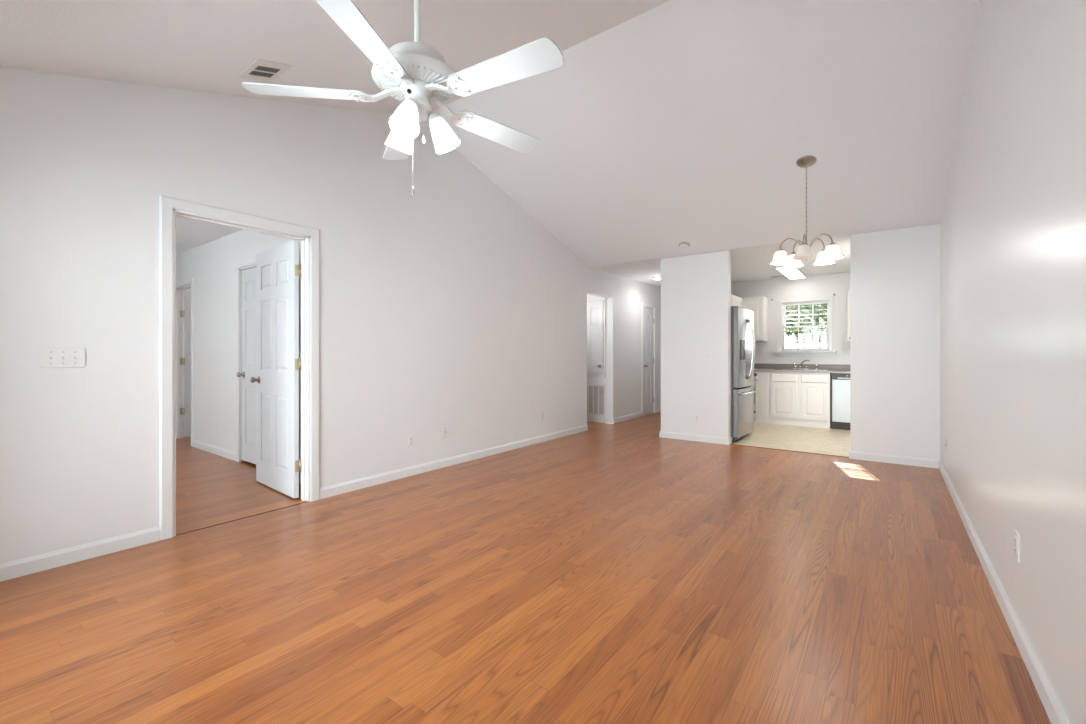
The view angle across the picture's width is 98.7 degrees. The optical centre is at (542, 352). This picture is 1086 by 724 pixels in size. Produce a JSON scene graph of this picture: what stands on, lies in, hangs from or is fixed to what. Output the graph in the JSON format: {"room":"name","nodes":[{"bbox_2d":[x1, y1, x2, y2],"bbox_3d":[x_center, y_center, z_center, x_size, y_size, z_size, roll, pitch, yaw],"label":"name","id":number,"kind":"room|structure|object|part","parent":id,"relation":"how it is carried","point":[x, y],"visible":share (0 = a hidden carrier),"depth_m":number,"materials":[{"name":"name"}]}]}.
{"room":"empty living room","nodes":[
{"label":"empty living room","id":0,"kind":"room"},
{"bbox_2d":[176,217,242,254],"bbox_3d":[-4.776,-1.350,4.842,6.000,0.120,5.340,0,0,37],"label":"ceiling","id":1,"kind":"structure","parent":0,"point":[190,234],"depth_m":4.99,"materials":[{"name":"paint"}]},
{"bbox_2d":[176,230,300,472],"bbox_3d":[-4.097,-0.070,5.659,5.880,2.440,0.120,0,0,37],"label":"wall","id":2,"kind":"structure","parent":0,"point":[212,266],"depth_m":5.26,"materials":[{"name":"paint"}]},
{"bbox_2d":[176,278,192,445],"bbox_3d":[-4.628,0.115,6.042,0.890,2.070,0.135,0,0,37],"label":"trim","id":3,"kind":"structure","parent":2,"relation":"attached to","point":[187,284],"depth_m":6.26,"materials":[{"name":"paint"}]},
{"bbox_2d":[180,291,190,436],"bbox_3d":[-4.661,0.148,6.581,0.052,1.973,0.760,0,0,36],"label":"door","id":4,"kind":"structure","parent":2,"relation":"in","point":[185,411],"depth_m":6.32,"materials":[{"name":"paint"}]},
{"bbox_2d":[216,423,218,432],"bbox_3d":[-3.680,0.846,5.270,0.072,0.115,0.008,0,0,37],"label":"wall outlet","id":5,"kind":"object","parent":2,"relation":"attached to","point":[217,424],"visible":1,"depth_m":5.26,"materials":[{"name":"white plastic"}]},
{"bbox_2d":[236,267,255,463],"bbox_3d":[-2.891,0.129,4.680,0.740,1.993,0.102,0,0,37],"label":"door","id":6,"kind":"structure","parent":2,"relation":"in","point":[248,276],"depth_m":4.81,"materials":[{"name":"paint"}]},
{"bbox_3d":[-3.151,0.225,4.850,0.060,0.060,0.067,0,0,37],"label":"knob","id":7,"kind":"part","parent":6,"relation":"part of","materials":[{"name":"silver metal"}]},
{"bbox_2d":[237,261,255,461],"bbox_3d":[-2.856,0.115,4.730,0.840,2.070,0.135,0,0,37],"label":"trim","id":8,"kind":"structure","parent":2,"relation":"attached to","point":[240,268],"depth_m":4.91,"materials":[{"name":"paint"}]},
{"bbox_2d":[192,440,300,482],"bbox_3d":[-3.040,1.107,4.793,3.150,0.085,0.013,0,0,37],"label":"baseboard","id":9,"kind":"structure","parent":2,"relation":"attached to","point":[222,452],"depth_m":5.27,"materials":[{"name":"paint"}]},
{"bbox_2d":[0,67,660,563],"bbox_3d":[-0.210,-0.562,5.867,0.120,3.425,10.020,0,0,37],"label":"wall","id":10,"kind":"structure","parent":0,"point":[448,303],"depth_m":3.44,"materials":[{"name":"paint"}]},
{"bbox_2d":[40,348,84,367],"bbox_3d":[-2.599,0.025,2.526,0.016,0.108,0.172,0,0,37],"label":"light switch","id":11,"kind":"object","parent":10,"relation":"attached to","point":[49,357],"visible":1,"depth_m":2.52,"materials":[{"name":"white plastic"}]},
{"bbox_2d":[160,195,319,539],"bbox_3d":[-2.103,0.089,3.298,0.135,2.121,0.998,0,0,37],"label":"trim","id":12,"kind":"structure","parent":10,"relation":"attached to","point":[171,208],"depth_m":3.12,"materials":[{"name":"paint"}]},
{"bbox_2d":[176,501,307,535],"bbox_3d":[-2.066,1.149,3.270,0.012,0.003,0.866,0,0,37],"label":"trim","id":13,"kind":"structure","parent":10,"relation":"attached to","point":[306,501],"depth_m":3.21,"materials":[{"name":"wood"}]},
{"bbox_2d":[250,240,300,497],"bbox_3d":[-2.228,0.127,3.904,0.838,2.023,0.169,0,0,40],"label":"door","id":14,"kind":"structure","parent":10,"relation":"in","point":[278,268],"depth_m":3.84,"materials":[{"name":"paint"}]},
{"bbox_3d":[-2.532,0.235,4.092,0.060,0.060,0.067,0,0,40],"label":"knob","id":15,"kind":"part","parent":14,"relation":"part of","materials":[{"name":"silver metal"}]},
{"bbox_2d":[0,407,660,581],"bbox_3d":[-0.121,1.107,5.875,0.013,0.085,9.900,0,0,37],"label":"baseboard","id":16,"kind":"structure","parent":10,"relation":"attached to","point":[21,567],"depth_m":2.84,"materials":[{"name":"paint"}]},
{"bbox_2d":[408,434,413,446],"bbox_3d":[-1.239,0.820,4.370,0.008,0.115,0.072,0,0,37],"label":"wall outlet","id":17,"kind":"object","parent":10,"relation":"attached to","point":[411,436],"visible":1,"depth_m":4.37,"materials":[{"name":"white plastic"}]},
{"bbox_2d":[442,426,447,437],"bbox_3d":[-0.985,0.798,4.707,0.016,0.115,0.072,0,0,37],"label":"cable plate","id":18,"kind":"object","parent":10,"relation":"attached to","point":[445,428],"visible":1,"depth_m":4.70,"materials":[{"name":"white plastic"}]},
{"bbox_2d":[540,411,543,419],"bbox_3d":[-0.010,0.809,6.030,0.008,0.115,0.072,0,0,37],"label":"wall outlet","id":19,"kind":"object","parent":10,"relation":"attached to","point":[541,412],"visible":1,"depth_m":6.02,"materials":[{"name":"white plastic"}]},
{"bbox_2d":[643,307,653,414],"bbox_3d":[1.993,0.147,8.723,0.102,1.981,0.490,0,0,37],"label":"door","id":20,"kind":"structure","parent":10,"relation":"in","point":[648,313],"depth_m":8.73,"materials":[{"name":"paint"}]},
{"bbox_2d":[642,302,655,415],"bbox_3d":[1.935,0.115,8.752,0.135,2.070,0.620,0,0,37],"label":"trim","id":21,"kind":"structure","parent":10,"relation":"attached to","point":[646,305],"depth_m":8.92,"materials":[{"name":"paint"}]},
{"bbox_2d":[0,0,978,286],"bbox_3d":[1.489,-1.816,4.683,4.260,1.173,10.140,0,0,37],"label":"ceiling","id":22,"kind":"structure","parent":0,"point":[662,125],"depth_m":3.48,"materials":[{"name":"paint"}]},
{"bbox_2d":[237,59,291,82],"bbox_3d":[-1.742,-1.760,2.915,0.300,0.068,0.202,0,0,37],"label":"ceiling vent","id":23,"kind":"object","parent":22,"relation":"in","point":[259,70],"visible":1,"depth_m":2.90,"materials":[{"name":"white plastic"}]},
{"bbox_2d":[242,0,563,195],"bbox_3d":[-0.483,-1.197,1.929,1.254,1.134,1.261,0,0,37],"label":"ceiling fan","id":24,"kind":"object","parent":22,"relation":"hanging from","point":[416,74],"visible":1,"depth_m":1.83,"materials":[{"name":"metal"}]},
{"bbox_3d":[-0.940,-1.048,1.874,0.475,0.033,0.130,0,0,-7],"label":"blade","id":25,"kind":"part","parent":24,"relation":"part of","materials":[{"name":"paint"}]},
{"bbox_3d":[-0.598,-1.048,1.513,0.130,0.033,0.475,0,0,11],"label":"blade","id":26,"kind":"part","parent":24,"relation":"part of","materials":[{"name":"paint"}]},
{"bbox_3d":[-0.613,-0.921,1.997,0.130,0.146,0.114,0,0,37],"label":"lamp shade","id":27,"kind":"part","parent":24,"relation":"part of","materials":[{"name":"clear glass"}]},
{"bbox_3d":[-0.702,-1.048,2.310,0.130,0.033,0.475,0,0,-25],"label":"blade","id":28,"kind":"part","parent":24,"relation":"part of","materials":[{"name":"paint"}]},
{"bbox_3d":[-0.530,-0.921,1.809,0.114,0.146,0.126,0,0,37],"label":"lamp shade","id":29,"kind":"part","parent":24,"relation":"part of","materials":[{"name":"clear glass"}]},
{"bbox_3d":[-0.526,-0.987,1.859,0.058,0.051,0.067,0,0,37],"label":"lamp arm","id":30,"kind":"part","parent":24,"relation":"part of","materials":[{"name":"ceramic"}]},
{"bbox_3d":[-0.456,-0.987,1.954,0.058,0.051,0.067,0,0,37],"label":"lamp arm","id":31,"kind":"part","parent":24,"relation":"part of","materials":[{"name":"ceramic"}]},
{"bbox_3d":[-0.409,-0.921,1.972,0.114,0.146,0.126,0,0,37],"label":"lamp shade","id":32,"kind":"part","parent":24,"relation":"part of","materials":[{"name":"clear glass"}]},
{"bbox_3d":[-0.214,-1.048,2.219,0.475,0.033,0.130,0,0,-43],"label":"blade","id":33,"kind":"part","parent":24,"relation":"part of","materials":[{"name":"paint"}]},
{"bbox_3d":[-0.150,-1.048,1.726,0.475,0.033,0.130,0,0,29],"label":"blade","id":34,"kind":"part","parent":24,"relation":"part of","materials":[{"name":"paint"}]},
{"bbox_2d":[679,242,689,248],"bbox_3d":[1.782,-1.351,5.870,0.136,0.070,0.133,0,0,43],"label":"smoke detector","id":35,"kind":"object","parent":22,"relation":"attached to","point":[684,245],"visible":1,"depth_m":5.83,"materials":[{"name":"white plastic"}]},
{"bbox_2d":[775,265,805,278],"bbox_3d":[3.855,-1.260,7.224,0.240,0.060,1.240,0,0,37],"label":"kitchen ceiling light","id":36,"kind":"object","parent":22,"relation":"attached to","point":[791,273],"visible":0.68,"depth_m":7.12,"materials":[{"name":"white plastic"}]},
{"bbox_2d":[770,155,843,267],"bbox_3d":[2.320,-1.262,4.107,0.568,0.916,0.550,0,0,37],"label":"chandelier","id":37,"kind":"object","parent":22,"relation":"hanging from","point":[832,252],"visible":1,"depth_m":4.11,"materials":[{"name":"silver metal"}]},
{"bbox_3d":[2.132,-0.860,4.185,0.172,0.112,0.172,0,0,37],"label":"lamp shade","id":38,"kind":"part","parent":37,"relation":"part of","materials":[{"name":"white glass"}]},
{"bbox_3d":[2.214,-0.961,4.168,0.216,0.135,0.048,0,0,12],"label":"arm","id":39,"kind":"part","parent":37,"relation":"part of","materials":[{"name":"silver metal"}]},
{"bbox_3d":[2.329,-0.860,4.330,0.172,0.112,0.172,0,0,37],"label":"lamp shade","id":40,"kind":"part","parent":37,"relation":"part of","materials":[{"name":"white glass"}]},
{"bbox_3d":[2.210,-0.860,3.953,0.172,0.112,0.172,0,0,37],"label":"lamp shade","id":41,"kind":"part","parent":37,"relation":"part of","materials":[{"name":"white glass"}]},
{"bbox_3d":[2.260,-0.961,4.021,0.048,0.135,0.217,0,0,37],"label":"arm","id":42,"kind":"part","parent":37,"relation":"part of","materials":[{"name":"silver metal"}]},
{"bbox_3d":[2.330,-1.373,4.122,0.011,0.584,0.011,0,0,-8],"label":"chain","id":43,"kind":"part","parent":37,"relation":"part of","materials":[{"name":"silver metal"}]},
{"bbox_3d":[2.451,-0.961,4.154,0.216,0.135,0.048,0,0,-24],"label":"arm","id":44,"kind":"part","parent":37,"relation":"part of","materials":[{"name":"silver metal"}]},
{"bbox_3d":[2.398,-0.961,4.018,0.048,0.135,0.216,0,0,-42],"label":"arm","id":45,"kind":"part","parent":37,"relation":"part of","materials":[{"name":"silver metal"}]},
{"bbox_3d":[2.528,-0.860,4.189,0.172,0.112,0.172,0,0,37],"label":"lamp shade","id":46,"kind":"part","parent":37,"relation":"part of","materials":[{"name":"white glass"}]},
{"bbox_3d":[2.454,-0.860,3.955,0.172,0.112,0.172,0,0,37],"label":"lamp shade","id":47,"kind":"part","parent":37,"relation":"part of","materials":[{"name":"white glass"}]},
{"bbox_2d":[0,412,1050,723],"bbox_3d":[-1.279,1.175,5.986,10.020,0.051,11.100,0,0,37],"label":"floor","id":48,"kind":"structure","parent":0,"point":[623,572],"depth_m":2.15,"materials":[{"name":"brown wood"}]},
{"bbox_2d":[731,306,757,441],"bbox_3d":[2.424,0.275,6.442,0.929,1.749,0.840,0,0,37],"label":"refrigerator","id":49,"kind":"object","parent":48,"relation":"on","point":[742,319],"visible":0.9,"depth_m":6.00,"materials":[{"name":"metal"}]},
{"bbox_3d":[2.574,-0.070,6.068,0.087,1.030,0.417,0,0,37],"label":"door","id":50,"kind":"part","parent":49,"relation":"part of","materials":[{"name":"metal"}]},
{"bbox_3d":[2.700,0.767,6.238,0.087,0.615,0.840,0,0,37],"label":"freezer drawer","id":51,"kind":"part","parent":49,"relation":"part of","materials":[{"name":"metal"}]},
{"bbox_3d":[2.759,0.525,6.194,0.080,0.033,0.703,0,0,37],"label":"handle","id":52,"kind":"part","parent":49,"relation":"part of","materials":[{"name":"silver metal"}]},
{"bbox_3d":[2.737,-0.050,6.155,0.084,0.810,0.024,0,0,37],"label":"handle","id":53,"kind":"part","parent":49,"relation":"part of","materials":[{"name":"silver metal"}]},
{"bbox_3d":[2.826,-0.070,6.408,0.087,1.030,0.417,0,0,37],"label":"door","id":54,"kind":"part","parent":49,"relation":"part of","materials":[{"name":"metal"}]},
{"bbox_3d":[2.790,-0.050,6.227,0.084,0.810,0.024,0,0,37],"label":"handle","id":55,"kind":"part","parent":49,"relation":"part of","materials":[{"name":"silver metal"}]},
{"bbox_2d":[751,370,758,420],"bbox_3d":[2.847,0.629,7.186,0.765,1.038,0.760,0,0,37],"label":"range","id":56,"kind":"object","parent":48,"relation":"on","point":[755,373],"visible":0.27,"depth_m":7.22,"materials":[{"name":"metal"}]},
{"bbox_3d":[3.100,0.636,7.000,0.031,0.488,0.740,0,0,37],"label":"oven door","id":57,"kind":"part","parent":56,"relation":"part of","materials":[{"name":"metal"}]},
{"bbox_2d":[754,372,768,422],"bbox_3d":[3.527,0.728,8.060,0.798,0.845,0.606,0,0,37],"label":"base cabinet","id":58,"kind":"object","parent":48,"relation":"on","point":[762,395],"visible":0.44,"depth_m":7.63,"materials":[{"name":"paint"}]},
{"bbox_3d":[3.610,0.675,7.626,0.128,0.690,0.006,0,0,37],"label":"filler panel","id":59,"kind":"part","parent":58,"relation":"part of","materials":[{"name":"paint"}]},
{"bbox_2d":[731,444,848,457],"bbox_3d":[2.862,1.147,5.496,1.280,0.005,0.030,0,0,37],"label":"trim","id":60,"kind":"structure","parent":48,"relation":"on","point":[731,444],"depth_m":5.47,"materials":[{"name":"brown wood"}]},
{"bbox_2d":[769,372,830,428],"bbox_3d":[4.188,0.728,7.563,0.852,0.845,0.619,0,0,37],"label":"base cabinet","id":61,"kind":"object","parent":48,"relation":"on","point":[795,398],"visible":0.96,"depth_m":7.31,"materials":[{"name":"paint"}]},
{"bbox_3d":[3.844,0.398,7.444,0.370,0.125,0.019,0,0,37],"label":"drawer","id":62,"kind":"part","parent":61,"relation":"part of","materials":[{"name":"paint"}]},
{"bbox_3d":[3.844,0.751,7.444,0.370,0.547,0.019,0,0,37],"label":"door","id":63,"kind":"part","parent":61,"relation":"part of","materials":[{"name":"paint"}]},
{"bbox_2d":[754,363,849,373],"bbox_3d":[4.317,0.245,7.474,2.785,0.120,0.644,0,0,37],"label":"countertop","id":64,"kind":"structure","parent":61,"relation":"on","point":[758,367],"depth_m":7.63,"materials":[{"name":"grey laminate"}]},
{"bbox_2d":[772,369,827,370],"bbox_3d":[4.177,0.354,7.558,0.780,0.170,0.380,0,0,37],"label":"sink","id":65,"kind":"object","parent":64,"relation":"in","point":[772,369],"visible":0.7,"depth_m":7.61,"materials":[{"name":"metal"}]},
{"bbox_2d":[791,360,809,368],"bbox_3d":[4.219,0.188,7.644,0.293,0.161,0.192,0,0,37],"label":"kitchen faucet","id":66,"kind":"object","parent":64,"relation":"on","point":[795,366],"visible":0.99,"depth_m":7.69,"materials":[{"name":"silver metal"}]},
{"bbox_3d":[4.192,0.398,7.187,0.370,0.125,0.019,0,0,37],"label":"drawer","id":67,"kind":"part","parent":61,"relation":"part of","materials":[{"name":"paint"}]},
{"bbox_3d":[4.192,0.751,7.187,0.370,0.547,0.019,0,0,37],"label":"door","id":68,"kind":"part","parent":61,"relation":"part of","materials":[{"name":"paint"}]},
{"bbox_2d":[831,373,849,429],"bbox_3d":[4.766,0.727,7.110,0.596,0.837,0.620,0,0,37],"label":"dishwasher","id":69,"kind":"object","parent":48,"relation":"on","point":[840,382],"visible":0.41,"depth_m":6.98,"materials":[{"name":"white plastic"}]},
{"bbox_3d":[4.622,1.103,6.915,0.580,0.083,0.044,0,0,37],"label":"kick plate","id":70,"kind":"part","parent":69,"relation":"part of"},
{"bbox_3d":[4.598,0.351,6.882,0.580,0.078,0.026,0,0,37],"label":"control panel","id":71,"kind":"part","parent":69,"relation":"part of","materials":[{"name":"black plastic"}]},
{"bbox_2d":[587,295,605,418],"bbox_3d":[0.443,-0.070,7.523,0.800,2.440,1.180,0,0,37],"label":"wall","id":72,"kind":"structure","parent":0,"point":[590,379],"depth_m":7.79,"materials":[{"name":"paint"}]},
{"bbox_2d":[587,300,602,373],"bbox_3d":[0.759,-0.264,7.807,0.530,1.203,0.101,0,0,37],"label":"door","id":73,"kind":"structure","parent":72,"relation":"in","point":[594,308],"depth_m":7.75,"materials":[{"name":"paint"}]},
{"bbox_2d":[587,384,605,416],"bbox_3d":[0.803,0.785,7.832,0.570,0.530,0.012,0,0,37],"label":"air vent","id":74,"kind":"object","parent":72,"relation":"in","point":[596,393],"visible":0.59,"depth_m":7.77,"materials":[{"name":"metal"}]},
{"bbox_2d":[587,417,605,422],"bbox_3d":[0.767,1.115,7.859,0.680,0.070,0.013,0,0,37],"label":"baseboard","id":75,"kind":"structure","parent":72,"relation":"attached to","point":[592,419],"depth_m":7.76,"materials":[{"name":"paint"}]},
{"bbox_2d":[587,297,605,376],"bbox_3d":[0.779,-0.260,7.843,0.620,1.320,0.024,0,0,37],"label":"trim","id":76,"kind":"structure","parent":72,"relation":"attached to","point":[599,298],"depth_m":7.67,"materials":[{"name":"paint"}]},
{"bbox_2d":[661,250,730,437],"bbox_3d":[2.805,-0.070,7.243,0.890,2.440,2.820,0,0,37],"label":"wall partition","id":77,"kind":"structure","parent":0,"point":[696,288],"depth_m":6.09,"materials":[{"name":"paint"}]},
{"bbox_2d":[659,431,731,444],"bbox_3d":[3.010,1.107,7.519,0.916,0.085,3.533,0,0,37],"label":"baseboard","id":78,"kind":"structure","parent":77,"relation":"attached to","point":[682,436],"depth_m":6.07,"materials":[{"name":"paint"}]},
{"bbox_2d":[694,413,699,422],"bbox_3d":[2.006,0.848,6.074,0.072,0.115,0.008,0,0,37],"label":"wall outlet","id":79,"kind":"object","parent":77,"relation":"attached to","point":[696,416],"visible":1,"depth_m":6.07,"materials":[{"name":"white plastic"}]},
{"bbox_2d":[731,294,741,307],"bbox_3d":[3.124,-0.583,7.927,0.345,0.755,0.660,0,0,37],"label":"upper cabinet","id":80,"kind":"object","parent":77,"relation":"attached to","point":[735,300],"visible":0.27,"depth_m":7.78,"materials":[{"name":"paint"}]},
{"bbox_2d":[731,272,849,364],"bbox_3d":[4.495,-0.070,7.820,2.920,2.440,0.120,0,0,37],"label":"wall","id":81,"kind":"structure","parent":0,"point":[838,284],"depth_m":7.83,"materials":[{"name":"paint"}]},
{"bbox_2d":[742,296,767,340],"bbox_3d":[3.688,-0.583,8.125,0.360,0.755,0.347,0,0,37],"label":"upper cabinet","id":82,"kind":"object","parent":81,"relation":"attached to","point":[758,305],"visible":0.67,"depth_m":7.94,"materials":[{"name":"paint"}]},
{"bbox_2d":[754,363,849,369],"bbox_3d":[4.503,0.230,7.725,2.785,0.090,0.020,0,0,37],"label":"backsplash","id":83,"kind":"structure","parent":81,"relation":"attached to","point":[756,365],"depth_m":7.80,"materials":[{"name":"grey laminate"}]},
{"bbox_2d":[773,296,836,356],"bbox_3d":[4.399,-0.432,7.845,0.925,0.985,0.195,0,0,37],"label":"window","id":84,"kind":"structure","parent":81,"relation":"in","point":[780,319],"depth_m":7.84,"materials":[{"name":"paint"}]},
{"bbox_3d":[4.399,0.004,7.845,0.925,0.112,0.195,0,0,37],"label":"sill","id":85,"kind":"part","parent":84,"relation":"part of","materials":[{"name":"paint"}]},
{"bbox_2d":[783,301,827,349],"bbox_3d":[4.407,-0.452,7.835,0.672,0.792,0.042,0,0,37],"label":"window blind","id":86,"kind":"object","parent":84,"relation":"attached to","point":[823,302],"visible":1,"depth_m":7.76,"materials":[{"name":"paint"}]},
{"bbox_3d":[4.409,-0.831,7.837,0.672,0.032,0.028,0,0,37],"label":"head rail","id":87,"kind":"part","parent":86,"relation":"part of","materials":[{"name":"paint"}]},
{"bbox_3d":[4.409,-0.062,7.837,0.668,0.012,0.024,0,0,37],"label":"rail","id":88,"kind":"part","parent":86,"relation":"part of","materials":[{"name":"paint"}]},
{"bbox_3d":[4.570,-0.445,7.702,0.002,0.770,0.002,0,0,37],"label":"cord","id":89,"kind":"part","parent":86,"relation":"part of","materials":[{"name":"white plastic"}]},
{"bbox_3d":[4.431,-0.450,7.868,0.700,0.820,0.120,0,0,37],"label":"frame","id":90,"kind":"part","parent":84,"relation":"part of","materials":[{"name":"paint"}]},
{"bbox_3d":[4.431,-0.258,7.868,0.676,0.412,0.028,0,0,37],"label":"sash","id":91,"kind":"part","parent":84,"relation":"part of","materials":[{"name":"paint"}]},
{"bbox_3d":[4.450,-0.642,7.893,0.676,0.412,0.028,0,0,37],"label":"sash","id":92,"kind":"part","parent":84,"relation":"part of","materials":[{"name":"paint"}]},
{"bbox_2d":[848,290,849,341],"bbox_3d":[5.029,-0.575,7.112,0.620,0.790,0.379,0,0,37],"label":"upper cabinet","id":93,"kind":"object","parent":81,"relation":"attached to","point":[848,290],"visible":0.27,"depth_m":7.16,"materials":[{"name":"paint"}]},
{"bbox_2d":[850,224,939,460],"bbox_3d":[3.690,-0.070,4.908,0.750,2.440,0.120,0,0,37],"label":"wall","id":94,"kind":"structure","parent":0,"point":[895,273],"depth_m":4.85,"materials":[{"name":"paint"}]},
{"bbox_2d":[849,451,938,468],"bbox_3d":[3.675,1.107,4.910,0.750,0.085,0.133,0,0,37],"label":"baseboard","id":95,"kind":"structure","parent":94,"relation":"attached to","point":[904,460],"depth_m":4.84,"materials":[{"name":"paint"}]},
{"bbox_2d":[940,0,1085,723],"bbox_3d":[2.944,-0.562,3.170,0.120,3.425,9.440,0,0,37],"label":"wall","id":96,"kind":"structure","parent":0,"point":[1013,223],"depth_m":1.77,"materials":[{"name":"paint"}]},
{"bbox_2d":[939,460,1069,723],"bbox_3d":[2.052,1.107,2.077,0.013,0.085,6.380,0,0,37],"label":"baseboard","id":97,"kind":"structure","parent":96,"relation":"attached to","point":[1056,715],"depth_m":1.86,"materials":[{"name":"paint"}]},
{"bbox_2d":[1014,529,1019,562],"bbox_3d":[1.906,0.776,1.876,0.008,0.115,0.072,0,0,37],"label":"wall outlet","id":98,"kind":"object","parent":96,"relation":"attached to","point":[1016,534],"visible":1,"depth_m":1.86,"materials":[{"name":"white plastic"}]},
{"bbox_3d":[16.074,1.300,21.712,60.000,0.200,35.970,0,0,37],"label":"lawn","id":99,"kind":"structure","parent":0,"visible":0},
{"bbox_2d":[785,304,826,347],"bbox_3d":[12.447,-1.669,20.741,4.859,5.749,3.446,0,0,34],"label":"tree","id":100,"kind":"object","parent":99,"relation":"on","point":[792,320],"visible":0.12,"depth_m":20.71,"materials":[{"name":"green plant"}]},
{"bbox_2d":[785,333,826,347],"bbox_3d":[5.908,0.365,11.341,4.000,1.670,0.060,0,0,37],"label":"picket fence","id":101,"kind":"object","parent":99,"relation":"on","point":[808,344],"visible":0.08,"depth_m":11.09,"materials":[{"name":"white paint"}]},
{"bbox_3d":[5.914,-0.190,11.349,4.000,0.080,0.040,0,0,37],"label":"rail","id":102,"kind":"part","parent":101,"relation":"part of","materials":[{"name":"white paint"}]},
{"bbox_2d":[785,303,826,321],"bbox_3d":[6.852,-2.175,13.775,3.935,6.762,2.808,0,0,37],"label":"shade tree","id":103,"kind":"object","parent":99,"relation":"on","point":[808,307],"visible":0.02,"depth_m":13.16,"materials":[{"name":"green plant"}]},
{"bbox_3d":[6.850,-3.301,13.777,3.940,4.509,2.808,0,0,37],"label":"crown","id":104,"kind":"part","parent":103,"relation":"part of","materials":[{"name":"green plant"}]}
]}

